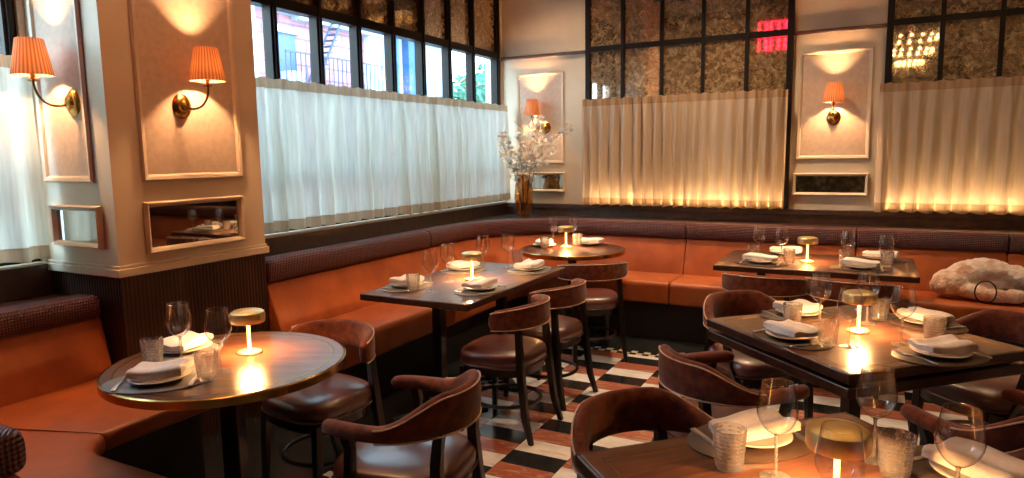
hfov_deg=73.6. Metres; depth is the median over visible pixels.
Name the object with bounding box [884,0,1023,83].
window
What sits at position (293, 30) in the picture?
brick building
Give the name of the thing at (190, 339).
napkin
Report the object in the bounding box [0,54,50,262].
cafe curtain
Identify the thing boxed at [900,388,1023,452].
armchair
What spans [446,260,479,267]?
napkin
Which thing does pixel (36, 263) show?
trim
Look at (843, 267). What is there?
placemat
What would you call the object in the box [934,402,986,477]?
wine glass
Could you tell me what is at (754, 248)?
tumbler
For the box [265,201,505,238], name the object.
trim
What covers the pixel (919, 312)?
napkin
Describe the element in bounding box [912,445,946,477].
placemat
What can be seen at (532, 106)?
wall sconce
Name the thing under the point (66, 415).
seat cushion
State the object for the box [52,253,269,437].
wainscoting
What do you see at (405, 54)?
building
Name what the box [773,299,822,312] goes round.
napkin
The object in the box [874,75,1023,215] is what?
cafe curtain
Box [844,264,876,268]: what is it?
plate
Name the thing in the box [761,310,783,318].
knife
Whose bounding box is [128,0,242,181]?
wall panel
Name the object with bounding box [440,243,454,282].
wine glass
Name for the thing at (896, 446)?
tumbler
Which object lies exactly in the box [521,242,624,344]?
round table
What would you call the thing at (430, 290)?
wine glass
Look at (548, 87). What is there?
trim
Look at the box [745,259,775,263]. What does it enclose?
plate
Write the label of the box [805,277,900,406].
dining chair
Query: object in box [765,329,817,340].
plate
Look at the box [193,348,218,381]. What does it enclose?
tumbler
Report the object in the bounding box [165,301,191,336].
bowl
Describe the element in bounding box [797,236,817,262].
table lamp
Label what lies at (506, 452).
floor
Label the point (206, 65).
wall sconce
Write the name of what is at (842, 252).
tumbler
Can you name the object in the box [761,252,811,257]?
placemat
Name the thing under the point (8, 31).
window
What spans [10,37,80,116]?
wall sconce
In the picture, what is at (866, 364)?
bowl
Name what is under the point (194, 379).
knife
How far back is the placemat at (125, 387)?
2.36 m
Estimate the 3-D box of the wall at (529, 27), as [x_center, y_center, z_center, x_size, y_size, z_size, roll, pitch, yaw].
[3.318,-1.246,5.802,8.020,4.000,0.200,3,8,28]
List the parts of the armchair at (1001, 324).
leg, seat frame, seat, leg, backrest, leg, arm post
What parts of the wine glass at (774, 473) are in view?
stem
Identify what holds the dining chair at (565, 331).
on the floor
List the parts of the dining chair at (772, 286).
backrest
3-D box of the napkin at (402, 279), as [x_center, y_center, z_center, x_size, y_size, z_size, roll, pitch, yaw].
[-0.626,0.241,4.091,0.142,0.047,0.192,2,8,23]
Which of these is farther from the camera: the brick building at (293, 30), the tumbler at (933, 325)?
the brick building at (293, 30)
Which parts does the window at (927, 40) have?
pane, pane, pane, pane, pane, pane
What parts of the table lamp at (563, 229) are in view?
lamp shade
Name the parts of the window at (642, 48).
pane, pane, pane, pane, pane, pane, light strip, pane, pane, pane, pane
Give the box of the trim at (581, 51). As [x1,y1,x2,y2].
[501,50,584,60]
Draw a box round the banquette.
[265,218,1023,397]
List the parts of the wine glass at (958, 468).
stem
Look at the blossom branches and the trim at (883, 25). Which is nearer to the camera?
the trim at (883, 25)
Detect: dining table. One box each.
[360,261,564,421]
[575,412,916,477]
[707,305,1023,418]
[713,250,919,307]
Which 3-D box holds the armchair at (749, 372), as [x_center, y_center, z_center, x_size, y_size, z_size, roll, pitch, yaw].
[1.303,0.687,3.697,0.569,0.745,0.514,-3,7,-17]
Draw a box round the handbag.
[974,280,1023,303]
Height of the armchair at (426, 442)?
0.745 m
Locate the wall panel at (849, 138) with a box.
[796,47,874,159]
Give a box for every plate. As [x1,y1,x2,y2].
[127,368,190,384]
[163,340,211,353]
[390,281,424,287]
[449,266,477,270]
[463,284,497,290]
[514,266,543,270]
[533,243,555,246]
[582,242,600,244]
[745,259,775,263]
[746,432,792,448]
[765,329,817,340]
[775,308,821,316]
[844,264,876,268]
[864,256,894,259]
[898,314,948,325]
[909,345,972,358]
[929,459,971,477]
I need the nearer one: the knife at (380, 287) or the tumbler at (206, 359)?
the tumbler at (206, 359)
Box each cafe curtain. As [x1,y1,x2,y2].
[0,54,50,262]
[255,76,510,233]
[582,88,788,209]
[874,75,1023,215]
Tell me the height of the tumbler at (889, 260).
0.101 m
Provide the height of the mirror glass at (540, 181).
0.170 m
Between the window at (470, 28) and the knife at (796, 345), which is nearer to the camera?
the knife at (796, 345)
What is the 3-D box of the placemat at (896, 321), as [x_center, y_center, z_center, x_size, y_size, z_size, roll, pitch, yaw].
[1.836,0.376,3.054,0.270,0.004,0.370,-3,7,-17]
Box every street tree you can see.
[442,71,485,102]
[476,63,484,84]
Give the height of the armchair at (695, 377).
0.745 m
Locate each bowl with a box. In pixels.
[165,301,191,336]
[204,307,231,343]
[757,377,798,435]
[837,286,862,320]
[856,364,897,418]
[890,285,916,317]
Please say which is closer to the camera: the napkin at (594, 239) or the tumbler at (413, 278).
the tumbler at (413, 278)
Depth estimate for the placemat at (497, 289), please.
3.89 m
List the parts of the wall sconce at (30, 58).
lamp shade, arm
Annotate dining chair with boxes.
[261,319,384,477]
[459,294,562,445]
[504,278,597,410]
[557,261,627,363]
[721,272,807,386]
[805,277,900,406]
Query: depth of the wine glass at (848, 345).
2.71 m
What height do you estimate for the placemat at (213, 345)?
0.004 m
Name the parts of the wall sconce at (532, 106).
lamp shade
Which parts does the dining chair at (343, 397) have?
leg, seat, leg, seat frame, backrest, leg, leg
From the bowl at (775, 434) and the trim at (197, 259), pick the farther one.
the trim at (197, 259)
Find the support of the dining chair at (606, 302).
on the floor
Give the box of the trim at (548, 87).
[517,71,563,163]
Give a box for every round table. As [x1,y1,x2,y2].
[97,331,345,477]
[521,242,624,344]
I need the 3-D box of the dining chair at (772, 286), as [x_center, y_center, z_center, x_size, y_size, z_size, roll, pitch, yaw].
[1.675,0.575,4.570,0.545,0.740,0.489,3,8,31]
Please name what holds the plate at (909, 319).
on the placemat at (896, 321)
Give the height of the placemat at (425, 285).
0.004 m
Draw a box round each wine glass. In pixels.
[165,301,191,357]
[204,307,231,374]
[422,250,437,292]
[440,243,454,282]
[476,238,489,270]
[501,234,513,268]
[757,377,798,477]
[775,227,788,261]
[809,272,831,326]
[814,420,865,477]
[837,286,862,348]
[856,364,897,464]
[857,270,879,325]
[878,234,894,272]
[890,285,916,346]
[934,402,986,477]
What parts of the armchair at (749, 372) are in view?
leg, arm post, backrest, leg, seat, seat frame, leg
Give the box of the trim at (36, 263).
[0,261,46,270]
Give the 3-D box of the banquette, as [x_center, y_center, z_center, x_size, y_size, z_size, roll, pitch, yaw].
[2.346,0.554,3.945,7.258,0.915,3.158,3,8,28]
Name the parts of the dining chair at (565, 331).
leg, leg, seat, backrest, leg, seat frame, leg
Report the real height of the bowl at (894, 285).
0.130 m
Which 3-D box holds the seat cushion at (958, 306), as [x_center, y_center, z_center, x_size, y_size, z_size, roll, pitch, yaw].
[3.037,0.495,4.871,1.094,0.184,0.520,3,8,28]
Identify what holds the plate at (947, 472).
on the placemat at (922, 468)
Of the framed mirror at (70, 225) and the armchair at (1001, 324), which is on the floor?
the armchair at (1001, 324)
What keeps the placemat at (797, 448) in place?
on the dining table at (668, 458)
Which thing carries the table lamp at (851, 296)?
on the dining table at (836, 370)
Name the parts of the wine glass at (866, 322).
stem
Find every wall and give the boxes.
[13,0,503,261]
[501,0,887,210]
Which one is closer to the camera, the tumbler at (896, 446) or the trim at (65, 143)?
the tumbler at (896, 446)
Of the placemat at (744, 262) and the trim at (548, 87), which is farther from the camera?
the trim at (548, 87)
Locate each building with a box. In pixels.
[251,5,383,90]
[381,38,441,96]
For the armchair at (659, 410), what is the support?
on the floor
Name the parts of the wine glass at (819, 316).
stem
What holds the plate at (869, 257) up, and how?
on the placemat at (896, 260)
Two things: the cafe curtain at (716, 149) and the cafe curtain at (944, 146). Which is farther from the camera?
the cafe curtain at (716, 149)
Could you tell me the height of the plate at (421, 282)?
0.020 m
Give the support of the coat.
on the banquette
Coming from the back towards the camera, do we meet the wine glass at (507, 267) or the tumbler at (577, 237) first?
the tumbler at (577, 237)
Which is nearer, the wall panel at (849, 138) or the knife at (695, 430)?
the knife at (695, 430)
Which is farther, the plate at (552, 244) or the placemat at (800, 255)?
the plate at (552, 244)
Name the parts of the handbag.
cord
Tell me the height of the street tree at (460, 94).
4.687 m
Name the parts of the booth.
backrest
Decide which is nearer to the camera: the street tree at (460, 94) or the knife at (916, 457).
the knife at (916, 457)
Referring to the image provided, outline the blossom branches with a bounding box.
[497,115,572,211]
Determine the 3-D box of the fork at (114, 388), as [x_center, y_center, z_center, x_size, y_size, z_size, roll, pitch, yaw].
[-1.365,0.498,2.399,0.021,0.007,0.190,-2,7,-12]
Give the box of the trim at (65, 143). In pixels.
[26,0,93,182]
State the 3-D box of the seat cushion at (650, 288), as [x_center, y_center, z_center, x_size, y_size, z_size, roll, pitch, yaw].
[0.253,0.460,5.490,1.757,0.184,2.017,3,8,28]
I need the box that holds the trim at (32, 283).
[0,264,66,307]
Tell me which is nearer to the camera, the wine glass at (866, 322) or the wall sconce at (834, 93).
the wine glass at (866, 322)
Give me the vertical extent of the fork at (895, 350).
0.007 m
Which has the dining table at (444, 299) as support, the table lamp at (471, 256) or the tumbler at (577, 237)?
the table lamp at (471, 256)
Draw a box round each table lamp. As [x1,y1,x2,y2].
[229,307,264,355]
[461,251,481,280]
[558,226,573,247]
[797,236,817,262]
[805,418,872,477]
[842,289,877,334]
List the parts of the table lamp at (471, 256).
lamp shade, stem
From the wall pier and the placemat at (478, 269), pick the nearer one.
the wall pier
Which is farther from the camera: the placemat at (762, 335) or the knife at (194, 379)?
the placemat at (762, 335)
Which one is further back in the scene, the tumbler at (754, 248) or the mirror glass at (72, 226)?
the tumbler at (754, 248)
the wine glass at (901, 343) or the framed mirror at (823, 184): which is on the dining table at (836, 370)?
the wine glass at (901, 343)
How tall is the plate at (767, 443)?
0.020 m
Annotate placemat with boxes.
[101,368,207,393]
[163,338,222,361]
[381,281,432,292]
[441,266,484,274]
[454,284,505,295]
[507,266,550,274]
[687,424,812,462]
[733,260,788,265]
[752,327,831,349]
[760,309,835,321]
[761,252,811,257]
[830,264,892,271]
[854,256,909,262]
[886,314,968,333]
[891,345,989,366]
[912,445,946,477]
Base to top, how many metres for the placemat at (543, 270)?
0.004 m
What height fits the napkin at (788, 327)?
0.043 m
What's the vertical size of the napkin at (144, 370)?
0.047 m
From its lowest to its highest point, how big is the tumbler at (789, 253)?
0.101 m
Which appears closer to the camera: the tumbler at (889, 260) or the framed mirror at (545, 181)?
the tumbler at (889, 260)
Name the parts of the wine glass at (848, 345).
stem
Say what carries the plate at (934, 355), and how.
on the placemat at (974, 360)
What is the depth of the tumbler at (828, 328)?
2.69 m
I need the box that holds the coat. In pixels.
[929,257,1023,303]
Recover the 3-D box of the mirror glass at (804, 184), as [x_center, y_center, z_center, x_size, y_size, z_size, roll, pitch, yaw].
[2.808,-0.484,6.056,0.570,0.160,0.006,3,8,28]
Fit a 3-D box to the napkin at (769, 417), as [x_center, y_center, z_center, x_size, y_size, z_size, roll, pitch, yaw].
[0.652,0.501,1.852,0.227,0.041,0.125,-4,8,-21]
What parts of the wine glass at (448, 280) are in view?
stem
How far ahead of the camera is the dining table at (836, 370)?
2.63 m
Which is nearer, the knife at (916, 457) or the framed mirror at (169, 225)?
the knife at (916, 457)
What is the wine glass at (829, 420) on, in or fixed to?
on the dining table at (668, 458)
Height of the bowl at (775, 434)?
0.130 m
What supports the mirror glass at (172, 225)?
attached to the framed mirror at (169, 225)
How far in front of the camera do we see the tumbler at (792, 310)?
3.00 m
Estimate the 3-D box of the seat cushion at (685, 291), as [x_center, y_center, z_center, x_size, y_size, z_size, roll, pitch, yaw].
[1.966,0.441,5.432,1.314,0.184,0.520,3,8,28]
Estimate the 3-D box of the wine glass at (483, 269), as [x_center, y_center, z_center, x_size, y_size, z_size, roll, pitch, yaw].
[-0.195,0.095,4.618,0.093,0.236,0.093,-1,7,3]
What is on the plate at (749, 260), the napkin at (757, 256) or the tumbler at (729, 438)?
the napkin at (757, 256)
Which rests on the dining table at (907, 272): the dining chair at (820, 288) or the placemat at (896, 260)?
the placemat at (896, 260)
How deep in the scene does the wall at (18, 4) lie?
7.36 m
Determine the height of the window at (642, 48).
2.504 m
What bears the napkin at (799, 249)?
on the plate
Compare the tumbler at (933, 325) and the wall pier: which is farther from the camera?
the wall pier
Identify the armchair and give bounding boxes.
[322,369,485,477]
[570,387,714,473]
[653,344,809,440]
[703,290,813,417]
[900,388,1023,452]
[909,309,1023,444]
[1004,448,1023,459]
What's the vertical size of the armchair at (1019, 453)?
0.745 m
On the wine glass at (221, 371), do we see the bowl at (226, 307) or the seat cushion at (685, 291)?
the bowl at (226, 307)
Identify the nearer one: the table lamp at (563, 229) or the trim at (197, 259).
the trim at (197, 259)
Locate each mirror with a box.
[48,204,104,248]
[142,195,245,253]
[527,172,564,191]
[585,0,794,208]
[792,173,868,195]
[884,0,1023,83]
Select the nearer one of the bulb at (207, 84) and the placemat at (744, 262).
the bulb at (207, 84)
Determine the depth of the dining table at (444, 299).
4.00 m
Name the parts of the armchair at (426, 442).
arm post, backrest, seat, arm post, leg, leg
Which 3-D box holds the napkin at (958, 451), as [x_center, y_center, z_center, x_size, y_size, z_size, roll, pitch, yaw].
[1.103,0.524,1.616,0.139,0.043,0.212,-5,8,-29]
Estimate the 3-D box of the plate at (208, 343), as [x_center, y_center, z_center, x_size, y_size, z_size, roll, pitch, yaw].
[-1.332,0.443,2.795,0.204,0.020,0.204,-1,7,-2]
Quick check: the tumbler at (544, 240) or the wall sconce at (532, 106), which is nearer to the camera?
the tumbler at (544, 240)
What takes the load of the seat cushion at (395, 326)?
on the banquette
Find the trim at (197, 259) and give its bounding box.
[46,243,268,277]
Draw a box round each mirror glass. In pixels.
[56,210,97,242]
[149,200,238,246]
[530,175,562,188]
[796,176,864,192]
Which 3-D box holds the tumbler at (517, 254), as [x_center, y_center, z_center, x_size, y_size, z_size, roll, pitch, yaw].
[0.039,0.127,4.840,0.082,0.101,0.082,1,7,15]
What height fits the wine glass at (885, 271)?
0.236 m
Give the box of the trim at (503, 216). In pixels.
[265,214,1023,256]
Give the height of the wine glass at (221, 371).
0.236 m
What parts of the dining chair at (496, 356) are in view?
leg, leg, seat, seat frame, backrest, leg, leg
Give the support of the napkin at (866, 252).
on the plate at (869, 257)
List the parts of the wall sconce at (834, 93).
lamp shade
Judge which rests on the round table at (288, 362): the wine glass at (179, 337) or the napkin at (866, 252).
the wine glass at (179, 337)
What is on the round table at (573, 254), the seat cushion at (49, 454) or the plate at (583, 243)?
the plate at (583, 243)
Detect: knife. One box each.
[163,357,193,358]
[188,374,196,385]
[380,287,407,290]
[690,428,713,445]
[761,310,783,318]
[789,343,817,347]
[913,456,925,460]
[972,352,991,358]
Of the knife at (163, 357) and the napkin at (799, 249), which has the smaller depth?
the knife at (163, 357)
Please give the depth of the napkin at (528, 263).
4.56 m
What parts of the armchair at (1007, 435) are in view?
arm post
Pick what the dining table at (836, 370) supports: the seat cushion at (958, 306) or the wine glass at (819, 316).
the wine glass at (819, 316)
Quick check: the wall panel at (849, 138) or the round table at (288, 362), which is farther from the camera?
the wall panel at (849, 138)
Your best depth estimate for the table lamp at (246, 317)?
2.71 m
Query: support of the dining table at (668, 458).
on the floor
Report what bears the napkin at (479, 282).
on the plate at (493, 285)
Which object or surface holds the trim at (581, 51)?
attached to the wall at (529, 27)
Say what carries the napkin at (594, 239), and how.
on the plate at (583, 243)
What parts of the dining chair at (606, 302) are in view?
leg, leg, seat frame, backrest, seat, leg, leg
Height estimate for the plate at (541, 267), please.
0.020 m
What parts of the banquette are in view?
backrest, backrest, backrest, backrest, backrest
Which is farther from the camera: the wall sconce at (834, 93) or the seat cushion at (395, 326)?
the wall sconce at (834, 93)
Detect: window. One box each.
[0,0,39,265]
[251,0,501,232]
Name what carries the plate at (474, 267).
on the placemat at (478, 269)
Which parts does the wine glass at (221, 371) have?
stem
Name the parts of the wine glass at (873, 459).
stem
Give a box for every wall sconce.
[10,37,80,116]
[172,46,225,118]
[524,99,550,133]
[822,82,844,124]
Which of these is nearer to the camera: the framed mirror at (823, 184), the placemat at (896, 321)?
the placemat at (896, 321)
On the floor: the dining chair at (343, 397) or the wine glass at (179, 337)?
the dining chair at (343, 397)
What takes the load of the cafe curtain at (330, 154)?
hanging from the wall at (18, 4)
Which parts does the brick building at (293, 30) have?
cornice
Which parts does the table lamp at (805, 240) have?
stem, lamp shade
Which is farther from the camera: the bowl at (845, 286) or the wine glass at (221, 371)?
the bowl at (845, 286)
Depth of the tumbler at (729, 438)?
1.66 m
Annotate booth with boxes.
[0,293,209,477]
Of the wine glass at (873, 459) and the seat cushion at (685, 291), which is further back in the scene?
the seat cushion at (685, 291)
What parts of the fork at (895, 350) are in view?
handle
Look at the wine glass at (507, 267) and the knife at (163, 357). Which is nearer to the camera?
the knife at (163, 357)
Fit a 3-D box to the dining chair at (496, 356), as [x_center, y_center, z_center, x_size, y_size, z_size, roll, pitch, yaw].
[-0.019,0.690,3.852,0.489,0.740,0.545,3,8,28]
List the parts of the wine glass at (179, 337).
stem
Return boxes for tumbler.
[139,335,163,361]
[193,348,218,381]
[406,272,419,291]
[512,249,522,263]
[540,236,549,248]
[573,233,581,245]
[712,422,747,472]
[747,244,758,252]
[783,248,795,263]
[783,301,802,322]
[817,318,839,346]
[838,248,851,262]
[870,296,890,320]
[877,427,916,477]
[880,250,894,266]
[923,315,946,337]
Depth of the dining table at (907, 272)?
4.54 m
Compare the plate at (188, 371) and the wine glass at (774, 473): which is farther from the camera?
the plate at (188, 371)
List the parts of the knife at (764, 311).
handle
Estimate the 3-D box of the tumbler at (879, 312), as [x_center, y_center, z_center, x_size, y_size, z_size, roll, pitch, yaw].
[1.675,0.316,3.119,0.082,0.101,0.082,-7,9,-39]
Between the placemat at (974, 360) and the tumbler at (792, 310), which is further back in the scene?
the tumbler at (792, 310)
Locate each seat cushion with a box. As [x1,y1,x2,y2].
[0,379,209,449]
[15,431,167,477]
[288,303,432,370]
[446,271,681,326]
[669,275,850,307]
[889,289,1023,319]
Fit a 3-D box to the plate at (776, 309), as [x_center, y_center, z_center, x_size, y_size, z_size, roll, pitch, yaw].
[1.357,0.346,3.247,0.204,0.020,0.204,-3,7,-17]
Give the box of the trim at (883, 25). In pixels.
[794,23,886,34]
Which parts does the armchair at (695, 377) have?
leg, arm post, seat, backrest, arm post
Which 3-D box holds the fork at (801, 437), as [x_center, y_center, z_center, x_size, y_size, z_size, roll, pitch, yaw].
[0.768,0.529,1.892,0.021,0.007,0.190,-3,7,-17]
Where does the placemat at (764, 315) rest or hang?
on the dining table at (836, 370)
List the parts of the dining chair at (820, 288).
leg, backrest, leg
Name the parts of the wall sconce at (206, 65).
arm, lamp shade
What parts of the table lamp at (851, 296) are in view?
stem, lamp shade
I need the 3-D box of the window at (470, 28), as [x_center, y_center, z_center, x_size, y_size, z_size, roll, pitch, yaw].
[-1.039,-1.408,5.813,0.105,2.450,3.760,3,8,28]
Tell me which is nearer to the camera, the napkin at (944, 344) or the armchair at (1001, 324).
the napkin at (944, 344)
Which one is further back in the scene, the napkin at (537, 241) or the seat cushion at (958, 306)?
the napkin at (537, 241)
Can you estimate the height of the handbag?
0.159 m
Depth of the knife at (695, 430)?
1.87 m
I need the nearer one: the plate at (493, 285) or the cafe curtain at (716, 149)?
the plate at (493, 285)
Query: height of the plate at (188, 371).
0.020 m
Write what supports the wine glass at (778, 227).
on the dining table at (907, 272)
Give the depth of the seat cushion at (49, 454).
2.43 m
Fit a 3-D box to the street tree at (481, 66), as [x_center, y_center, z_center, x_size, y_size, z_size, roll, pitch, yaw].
[-0.023,-3.849,24.342,3.088,5.693,3.033,3,8,28]
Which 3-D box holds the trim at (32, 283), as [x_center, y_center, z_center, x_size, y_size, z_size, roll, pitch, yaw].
[-3.500,0.518,1.241,0.300,0.170,5.198,3,8,28]
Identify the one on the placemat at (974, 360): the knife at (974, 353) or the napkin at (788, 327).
the knife at (974, 353)
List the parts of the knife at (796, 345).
handle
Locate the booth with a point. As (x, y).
(55, 422)
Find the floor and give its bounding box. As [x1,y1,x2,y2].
[203,332,988,477]
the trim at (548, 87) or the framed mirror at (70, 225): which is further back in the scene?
the trim at (548, 87)
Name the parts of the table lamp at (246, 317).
lamp shade, stem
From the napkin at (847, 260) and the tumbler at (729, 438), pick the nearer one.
the tumbler at (729, 438)
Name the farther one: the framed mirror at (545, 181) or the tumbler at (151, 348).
the framed mirror at (545, 181)
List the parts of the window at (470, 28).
pane, pane, pane, pane, pane, pane, pane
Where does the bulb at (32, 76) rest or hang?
on the wall sconce at (30, 58)
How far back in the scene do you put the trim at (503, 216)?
6.33 m
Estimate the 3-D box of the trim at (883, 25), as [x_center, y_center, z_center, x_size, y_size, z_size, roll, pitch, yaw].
[2.805,-1.796,5.870,0.720,0.030,0.030,3,8,28]
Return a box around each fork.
[111,376,125,390]
[793,432,804,441]
[892,349,938,364]
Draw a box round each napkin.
[125,357,193,379]
[163,331,213,350]
[389,274,423,283]
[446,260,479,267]
[461,276,496,288]
[514,259,544,267]
[535,238,552,244]
[582,237,604,242]
[708,406,800,441]
[742,252,778,260]
[763,319,817,337]
[770,246,802,252]
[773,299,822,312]
[840,257,879,266]
[862,250,899,257]
[897,306,954,322]
[908,334,977,353]
[921,436,1023,477]
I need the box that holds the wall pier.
[22,0,264,265]

